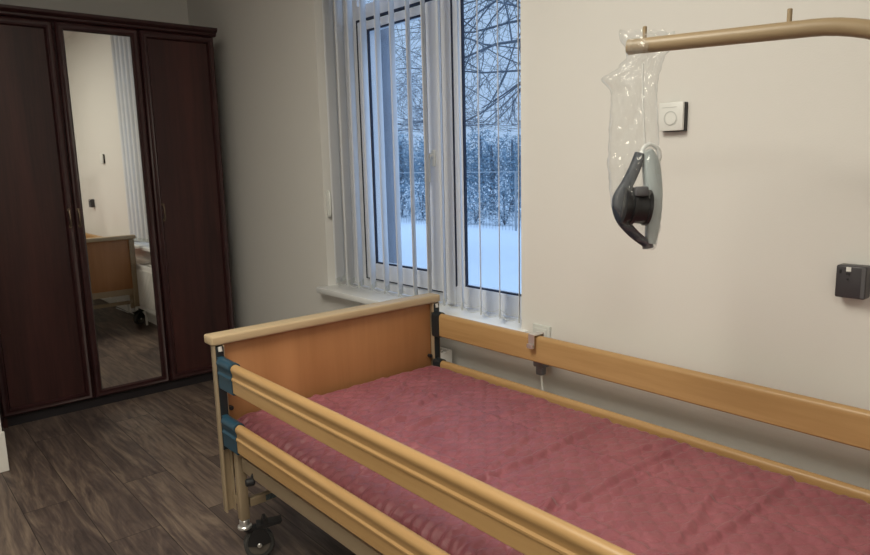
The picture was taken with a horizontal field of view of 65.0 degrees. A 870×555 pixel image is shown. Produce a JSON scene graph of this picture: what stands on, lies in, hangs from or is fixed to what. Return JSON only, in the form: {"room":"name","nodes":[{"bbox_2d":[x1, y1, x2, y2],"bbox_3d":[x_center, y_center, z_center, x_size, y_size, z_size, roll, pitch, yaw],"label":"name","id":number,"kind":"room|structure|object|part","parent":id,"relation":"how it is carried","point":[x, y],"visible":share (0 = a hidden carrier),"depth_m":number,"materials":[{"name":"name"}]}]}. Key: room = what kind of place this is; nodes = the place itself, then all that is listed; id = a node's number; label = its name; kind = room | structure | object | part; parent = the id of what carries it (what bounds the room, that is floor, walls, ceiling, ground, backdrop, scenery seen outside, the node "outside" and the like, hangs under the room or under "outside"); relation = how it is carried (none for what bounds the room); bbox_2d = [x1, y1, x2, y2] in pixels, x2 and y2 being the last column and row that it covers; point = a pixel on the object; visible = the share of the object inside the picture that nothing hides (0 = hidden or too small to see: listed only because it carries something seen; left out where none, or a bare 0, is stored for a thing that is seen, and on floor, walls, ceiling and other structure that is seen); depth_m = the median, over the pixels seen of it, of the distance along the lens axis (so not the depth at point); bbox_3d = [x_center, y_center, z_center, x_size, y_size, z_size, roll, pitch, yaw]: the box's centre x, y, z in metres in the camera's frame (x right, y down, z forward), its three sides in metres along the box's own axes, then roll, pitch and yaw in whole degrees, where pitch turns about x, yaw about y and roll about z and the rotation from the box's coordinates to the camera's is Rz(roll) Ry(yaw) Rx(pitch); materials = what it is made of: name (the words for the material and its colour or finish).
{"room":"nursing home bedroom","nodes":[
{"label":"nursing home bedroom","id":0,"kind":"room"},
{"bbox_2d":[0,0,188,24],"bbox_3d":[-3.016,-0.574,3.812,4.045,2.720,0.100,-9,12,-40],"label":"wall","id":1,"kind":"structure","parent":0,"point":[169,11],"depth_m":4.44,"materials":[{"name":"white paint"}]},
{"bbox_2d":[0,380,355,554],"bbox_3d":[-0.820,1.180,1.553,4.045,0.100,6.740,-9,12,-40],"label":"floor","id":2,"kind":"structure","parent":0,"point":[141,475],"depth_m":2.93,"materials":[{"name":"laminate"}]},
{"bbox_2d":[0,4,234,427],"bbox_3d":[-2.017,-0.380,4.118,1.356,2.186,0.656,-9,12,-40],"label":"wardrobe","id":3,"kind":"object","parent":2,"relation":"on","point":[115,274],"visible":0.98,"depth_m":3.87,"materials":[{"name":"brown wood"}]},
{"bbox_3d":[-2.171,-0.301,3.628,0.371,1.994,0.008,-9,12,-40],"label":"door panel","id":4,"kind":"part","parent":3,"relation":"part of","materials":[{"name":"brown wood"}]},
{"bbox_3d":[-2.166,-0.300,3.623,0.453,2.076,0.026,-9,12,-40],"label":"door","id":5,"kind":"part","parent":3,"relation":"part of","materials":[{"name":"brown wood"}]},
{"bbox_3d":[-1.998,-0.323,3.737,0.018,0.108,0.031,-9,12,-40],"label":"door handle","id":6,"kind":"part","parent":3,"relation":"part of","materials":[{"name":"brown metal"}]},
{"bbox_3d":[-1.962,-0.329,3.767,0.018,0.108,0.031,-9,12,-40],"label":"door handle","id":7,"kind":"part","parent":3,"relation":"part of","materials":[{"name":"brown metal"}]},
{"bbox_3d":[-2.043,-1.435,3.941,1.356,0.046,0.656,-9,12,-40],"label":"cornice","id":8,"kind":"part","parent":3,"relation":"part of","materials":[{"name":"brown wood"}]},
{"bbox_3d":[-1.827,-0.356,3.909,0.426,2.076,0.026,-9,12,-40],"label":"door","id":9,"kind":"part","parent":3,"relation":"part of","materials":[{"name":"brown wood"}]},
{"bbox_2d":[63,31,161,388],"bbox_3d":[-1.831,-0.357,3.914,0.344,1.994,0.008,-9,12,-40],"label":"mirror","id":10,"kind":"object","parent":3,"relation":"attached to","point":[100,68],"depth_m":3.90,"materials":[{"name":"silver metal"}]},
{"bbox_3d":[-1.612,-0.388,4.063,0.018,0.108,0.031,-9,12,-40],"label":"door handle","id":11,"kind":"part","parent":3,"relation":"part of","materials":[{"name":"brown metal"}]},
{"bbox_3d":[-1.494,-0.412,4.189,0.435,2.076,0.026,-9,12,-40],"label":"door","id":12,"kind":"part","parent":3,"relation":"part of","materials":[{"name":"brown wood"}]},
{"bbox_3d":[-1.499,-0.412,4.194,0.353,1.994,0.008,-9,12,-40],"label":"door panel","id":13,"kind":"part","parent":3,"relation":"part of","materials":[{"name":"brown wood"}]},
{"bbox_2d":[204,293,869,554],"bbox_3d":[0.339,0.635,1.895,1.076,0.804,2.145,-9,12,-40],"label":"bed","id":14,"kind":"object","parent":2,"relation":"on","point":[274,367],"visible":0.66,"depth_m":2.05,"materials":[{"name":"brown wood"}]},
{"bbox_3d":[-0.661,0.713,2.335,0.033,0.245,0.033,-9,12,-40],"label":"leg","id":15,"kind":"part","parent":14,"relation":"part of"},
{"bbox_3d":[-0.601,0.658,2.227,0.037,0.046,0.026,-6,10,-23],"label":"knob","id":16,"kind":"part","parent":14,"relation":"part of","materials":[{"name":"black plastic"}]},
{"bbox_3d":[0.327,0.676,1.848,0.905,0.050,1.940,-9,12,-40],"label":"platform frame","id":17,"kind":"part","parent":14,"relation":"part of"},
{"bbox_3d":[-0.371,0.375,2.624,0.926,0.432,0.022,-9,12,-40],"label":"footboard panel","id":18,"kind":"part","parent":14,"relation":"part of","materials":[{"name":"brown wood"}]},
{"bbox_3d":[-0.039,0.625,1.532,0.031,0.096,1.835,-9,12,-40],"label":"rail","id":19,"kind":"part","parent":14,"relation":"part of","materials":[{"name":"brown wood"}]},
{"bbox_3d":[-0.044,0.425,1.499,0.031,0.096,1.835,-9,12,-40],"label":"rail","id":20,"kind":"part","parent":14,"relation":"part of","materials":[{"name":"brown wood"}]},
{"bbox_2d":[527,331,543,348],"bbox_3d":[0.360,0.225,2.448,0.065,0.050,0.026,-9,12,-40],"label":"hook","id":21,"kind":"object","parent":14,"relation":"attached to","point":[530,344],"visible":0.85,"depth_m":2.43,"materials":[{"name":"silver metal"}]},
{"bbox_3d":[0.648,0.302,2.134,0.031,0.096,1.914,-9,12,-40],"label":"rail","id":22,"kind":"part","parent":14,"relation":"part of","materials":[{"name":"brown wood"}]},
{"bbox_3d":[0.653,0.501,2.167,0.031,0.096,1.914,-9,12,-40],"label":"rail","id":23,"kind":"part","parent":14,"relation":"part of","materials":[{"name":"brown wood"}]},
{"bbox_2d":[612,8,869,248],"bbox_3d":[0.848,0.105,1.322,1.107,1.265,0.142,7,12,39],"label":"pole","id":24,"kind":"object","parent":14,"relation":"attached to","point":[835,26],"depth_m":1.52,"materials":[{"name":"beige metal"}]},
{"bbox_2d":[601,31,666,249],"bbox_3d":[0.460,-0.315,1.582,0.135,0.506,0.124,-9,12,-40],"label":"plastic bag","id":25,"kind":"object","parent":24,"relation":"hanging from","point":[619,31],"visible":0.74,"depth_m":1.58,"materials":[{"name":"clear plastic"}]},
{"bbox_3d":[0.471,-0.274,1.571,0.116,0.424,0.088,-1,10,0],"label":"grab handle","id":26,"kind":"part","parent":24,"relation":"part of","materials":[{"name":"black plastic"}]},
{"bbox_3d":[0.479,-0.397,1.563,0.013,0.180,0.004,-1,10,0],"label":"cord","id":27,"kind":"part","parent":24,"relation":"part of","materials":[{"name":"white plastic"}]},
{"bbox_3d":[0.318,0.588,1.858,0.880,0.095,1.997,-9,12,-40],"label":"mattress","id":28,"kind":"object","parent":14,"relation":"on","visible":0},
{"bbox_2d":[237,365,869,554],"bbox_3d":[0.316,0.582,1.855,0.911,0.151,2.026,-9,12,-40],"label":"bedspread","id":29,"kind":"object","parent":28,"relation":"on","point":[637,491],"visible":0.85,"depth_m":1.81,"materials":[{"name":"fabric"}]},
{"bbox_2d":[187,0,869,489],"bbox_3d":[0.566,-0.446,2.517,0.300,2.720,6.540,-9,12,-40],"label":"wall","id":30,"kind":"structure","parent":0,"point":[766,186],"depth_m":2.17,"materials":[{"name":"white paint"}]},
{"bbox_2d":[326,190,331,216],"bbox_3d":[-0.565,-0.396,3.658,0.022,0.141,0.040,-9,12,-40],"label":"holder","id":31,"kind":"object","parent":30,"relation":"attached to","point":[328,194],"visible":1,"depth_m":3.65,"materials":[{"name":"white plastic"}]},
{"bbox_2d":[380,28,396,263],"bbox_3d":[-0.314,-0.893,3.859,0.195,4.200,0.080,-9,12,-40],"label":"drain pipe","id":32,"kind":"object","parent":30,"relation":"attached to","point":[385,47],"visible":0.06,"depth_m":3.89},
{"bbox_2d":[316,0,527,332],"bbox_3d":[-0.096,-0.814,3.092,0.255,1.952,1.477,-9,12,-40],"label":"window","id":33,"kind":"structure","parent":30,"relation":"in","point":[490,296],"depth_m":3.11,"materials":[{"name":"white plastic"}]},
{"bbox_3d":[-0.153,-0.610,3.324,0.067,1.297,0.611,-9,12,-40],"label":"sash","id":34,"kind":"part","parent":33,"relation":"part of","materials":[{"name":"white plastic"}]},
{"bbox_2d":[322,0,519,322],"bbox_3d":[-0.115,-0.825,3.073,0.108,1.873,1.414,-9,12,-40],"label":"vertical blind","id":35,"kind":"object","parent":33,"relation":"attached to","point":[327,5],"visible":0.9,"depth_m":3.29,"materials":[{"name":"white fabric"}]},
{"bbox_3d":[-0.105,0.094,3.173,0.003,0.026,1.299,-9,12,-40],"label":"bead chain","id":36,"kind":"part","parent":35,"relation":"part of","materials":[{"name":"grey plastic"}]},
{"bbox_3d":[-0.088,0.078,3.269,0.014,0.026,1.286,-9,12,-39],"label":"bead chain","id":37,"kind":"part","parent":35,"relation":"part of","materials":[{"name":"grey plastic"}]},
{"bbox_3d":[-0.095,0.136,3.232,0.195,0.032,1.477,-9,12,-40],"label":"sill","id":38,"kind":"part","parent":33,"relation":"part of","materials":[{"name":"white"}]},
{"bbox_3d":[-0.018,-0.507,3.104,0.038,0.145,0.029,-9,12,-40],"label":"handle","id":39,"kind":"part","parent":33,"relation":"part of","materials":[{"name":"white plastic"}]},
{"bbox_2d":[440,347,451,362],"bbox_3d":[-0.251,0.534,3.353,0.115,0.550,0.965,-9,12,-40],"label":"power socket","id":40,"kind":"object","parent":30,"relation":"attached to","point":[445,353],"visible":0.02,"depth_m":2.95,"materials":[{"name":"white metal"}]},
{"bbox_2d":[533,323,550,337],"bbox_3d":[0.405,0.247,2.598,0.016,0.135,0.084,-9,12,-40],"label":"power socket","id":41,"kind":"object","parent":30,"relation":"attached to","point":[536,327],"visible":0.3,"depth_m":2.58,"materials":[{"name":"grey plastic"}]},
{"bbox_2d":[533,361,548,390],"bbox_3d":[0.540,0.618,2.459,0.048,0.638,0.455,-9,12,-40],"label":"plug","id":42,"kind":"object","parent":41,"relation":"attached to","point":[540,368],"visible":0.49,"depth_m":2.56,"materials":[{"name":"grey plastic"}]},
{"bbox_2d":[659,101,687,131],"bbox_3d":[0.722,-0.486,2.070,0.031,0.087,0.082,-9,12,-40],"label":"thermostat","id":43,"kind":"object","parent":30,"relation":"attached to","point":[673,116],"visible":1,"depth_m":2.06,"materials":[{"name":"white plastic"}]},
{"bbox_2d":[835,263,869,299],"bbox_3d":[1.068,0.010,1.744,0.042,0.084,0.070,-9,12,-40],"label":"box","id":44,"kind":"object","parent":30,"relation":"attached to","point":[852,280],"visible":1,"depth_m":1.73,"materials":[{"name":"grey plastic"}]},
{"bbox_3d":[-3.225,-0.389,2.736,2.105,2.720,1.285,-9,12,-40],"label":"wall","id":45,"kind":"structure","parent":0,"visible":0},
{"bbox_2d":[0,431,8,472],"bbox_3d":[-2.769,0.929,2.461,2.113,0.190,0.012,-9,12,-40],"label":"baseboard","id":46,"kind":"structure","parent":45,"relation":"attached to","point":[4,464],"depth_m":3.12,"materials":[{"name":"white paint"}]},
{"label":"outside","id":47,"kind":"structure","parent":0,"visible":0},
{"bbox_2d":[401,173,520,292],"bbox_3d":[14.176,-6.025,44.710,75.000,0.154,90.000,-9,12,-40],"label":"snow ground","id":48,"kind":"structure","parent":47,"point":[509,258],"depth_m":14.01,"materials":[{"name":"white snow"}]},
{"bbox_2d":[398,129,416,203],"bbox_3d":[-1.437,-4.727,29.435,1.558,3.469,1.526,-2,10,-1],"label":"tree","id":49,"kind":"object","parent":48,"relation":"on","point":[405,129],"visible":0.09,"depth_m":29.25,"materials":[{"name":"grey plant"}]},
{"bbox_2d":[398,129,418,210],"bbox_3d":[-1.330,-4.016,26.436,1.514,3.385,1.670,-3,10,-8],"label":"tree","id":50,"kind":"object","parent":48,"relation":"on","point":[402,166],"visible":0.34,"depth_m":26.25,"materials":[{"name":"grey plant"}]},
{"bbox_2d":[400,180,417,217],"bbox_3d":[-1.217,-2.605,23.098,1.419,1.512,1.289,-9,12,-40],"label":"shrub","id":51,"kind":"object","parent":48,"relation":"on","point":[402,185],"visible":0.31,"depth_m":23.04,"materials":[{"name":"grey plant"}]},
{"bbox_2d":[396,58,422,133],"bbox_3d":[-2.999,-7.721,35.005,4.928,7.402,4.344,4,11,30],"label":"bare tree","id":52,"kind":"object","parent":48,"relation":"on","point":[398,58],"visible":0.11,"depth_m":35.07,"materials":[{"name":"grey plant"}]},
{"bbox_2d":[401,178,425,220],"bbox_3d":[-0.459,-2.469,22.117,1.462,1.544,1.239,-9,12,-40],"label":"shrub","id":53,"kind":"object","parent":48,"relation":"on","point":[422,185],"visible":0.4,"depth_m":22.11,"materials":[{"name":"grey plant"}]},
{"bbox_2d":[408,135,425,206],"bbox_3d":[-0.404,-4.427,28.276,1.583,3.364,1.597,0,10,6],"label":"tree","id":54,"kind":"object","parent":48,"relation":"on","point":[421,142],"visible":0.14,"depth_m":28.07,"materials":[{"name":"grey plant"}]},
{"bbox_2d":[414,144,425,207],"bbox_3d":[-0.103,-3.772,25.308,1.603,3.020,1.551,0,10,6],"label":"tree","id":55,"kind":"object","parent":48,"relation":"on","point":[420,176],"visible":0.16,"depth_m":25.20,"materials":[{"name":"grey plant"}]},
{"bbox_2d":[396,45,467,143],"bbox_3d":[-0.763,-7.404,32.973,4.843,7.341,3.735,-9,12,-40],"label":"bare tree","id":56,"kind":"object","parent":48,"relation":"on","point":[420,95],"visible":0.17,"depth_m":32.54,"materials":[{"name":"grey plant"}]},
{"bbox_2d":[367,0,520,133],"bbox_3d":[1.621,-4.944,11.191,7.561,9.583,13.280,-7,11,-30],"label":"bare tree","id":57,"kind":"object","parent":48,"relation":"on","point":[507,22],"visible":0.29,"depth_m":12.20,"materials":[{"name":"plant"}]},
{"bbox_2d":[400,171,520,230],"bbox_3d":[-0.861,-2.438,20.871,0.040,1.550,15.040,-9,12,-40],"label":"wire fence","id":58,"kind":"object","parent":48,"relation":"on","point":[515,172],"visible":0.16,"depth_m":17.92,"materials":[{"name":"grey metal"}]},
{"bbox_3d":[-0.848,-2.008,20.948,0.014,0.676,15.004,-9,12,-40],"label":"wire panel","id":59,"kind":"part","parent":58,"relation":"part of","materials":[{"name":"grey metal"}]},
{"bbox_3d":[2.070,-1.944,17.492,0.040,1.550,0.040,-9,12,-40],"label":"post","id":60,"kind":"part","parent":58,"relation":"part of","materials":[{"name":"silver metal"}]},
{"bbox_2d":[466,143,478,209],"bbox_3d":[0.862,-3.454,24.028,1.525,2.650,1.634,5,12,35],"label":"tree","id":61,"kind":"object","parent":48,"relation":"on","point":[468,154],"visible":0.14,"depth_m":23.79,"materials":[{"name":"grey plant"}]},
{"bbox_2d":[467,182,492,224],"bbox_3d":[1.153,-2.150,20.305,1.288,1.401,1.335,-9,12,-40],"label":"shrub","id":62,"kind":"object","parent":48,"relation":"on","point":[472,198],"visible":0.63,"depth_m":20.23,"materials":[{"name":"grey plant"}]},
{"bbox_2d":[466,120,497,208],"bbox_3d":[1.721,-4.220,25.772,1.596,3.607,1.588,0,10,8],"label":"tree","id":63,"kind":"object","parent":48,"relation":"on","point":[482,131],"visible":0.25,"depth_m":25.55,"materials":[{"name":"grey plant"}]},
{"bbox_2d":[470,133,515,214],"bbox_3d":[1.897,-3.435,22.864,1.564,2.821,1.674,-9,12,-40],"label":"tree","id":64,"kind":"object","parent":48,"relation":"on","point":[493,172],"visible":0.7,"depth_m":22.68,"materials":[{"name":"grey plant"}]},
{"bbox_2d":[481,177,520,225],"bbox_3d":[1.914,-2.140,19.529,1.238,1.624,1.294,5,11,34],"label":"shrub","id":65,"kind":"object","parent":48,"relation":"on","point":[503,202],"visible":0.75,"depth_m":19.45,"materials":[{"name":"grey plant"}]},
{"bbox_2d":[494,130,520,210],"bbox_3d":[2.810,-3.872,24.693,1.588,3.045,1.490,4,11,29],"label":"tree","id":66,"kind":"object","parent":48,"relation":"on","point":[507,135],"visible":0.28,"depth_m":24.54,"materials":[{"name":"grey plant"}]},
{"bbox_2d":[506,132,520,210],"bbox_3d":[3.063,-3.283,21.725,1.571,3.122,1.567,-6,10,-23],"label":"tree","id":67,"kind":"object","parent":48,"relation":"on","point":[514,159],"visible":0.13,"depth_m":21.66,"materials":[{"name":"grey plant"}]}
]}

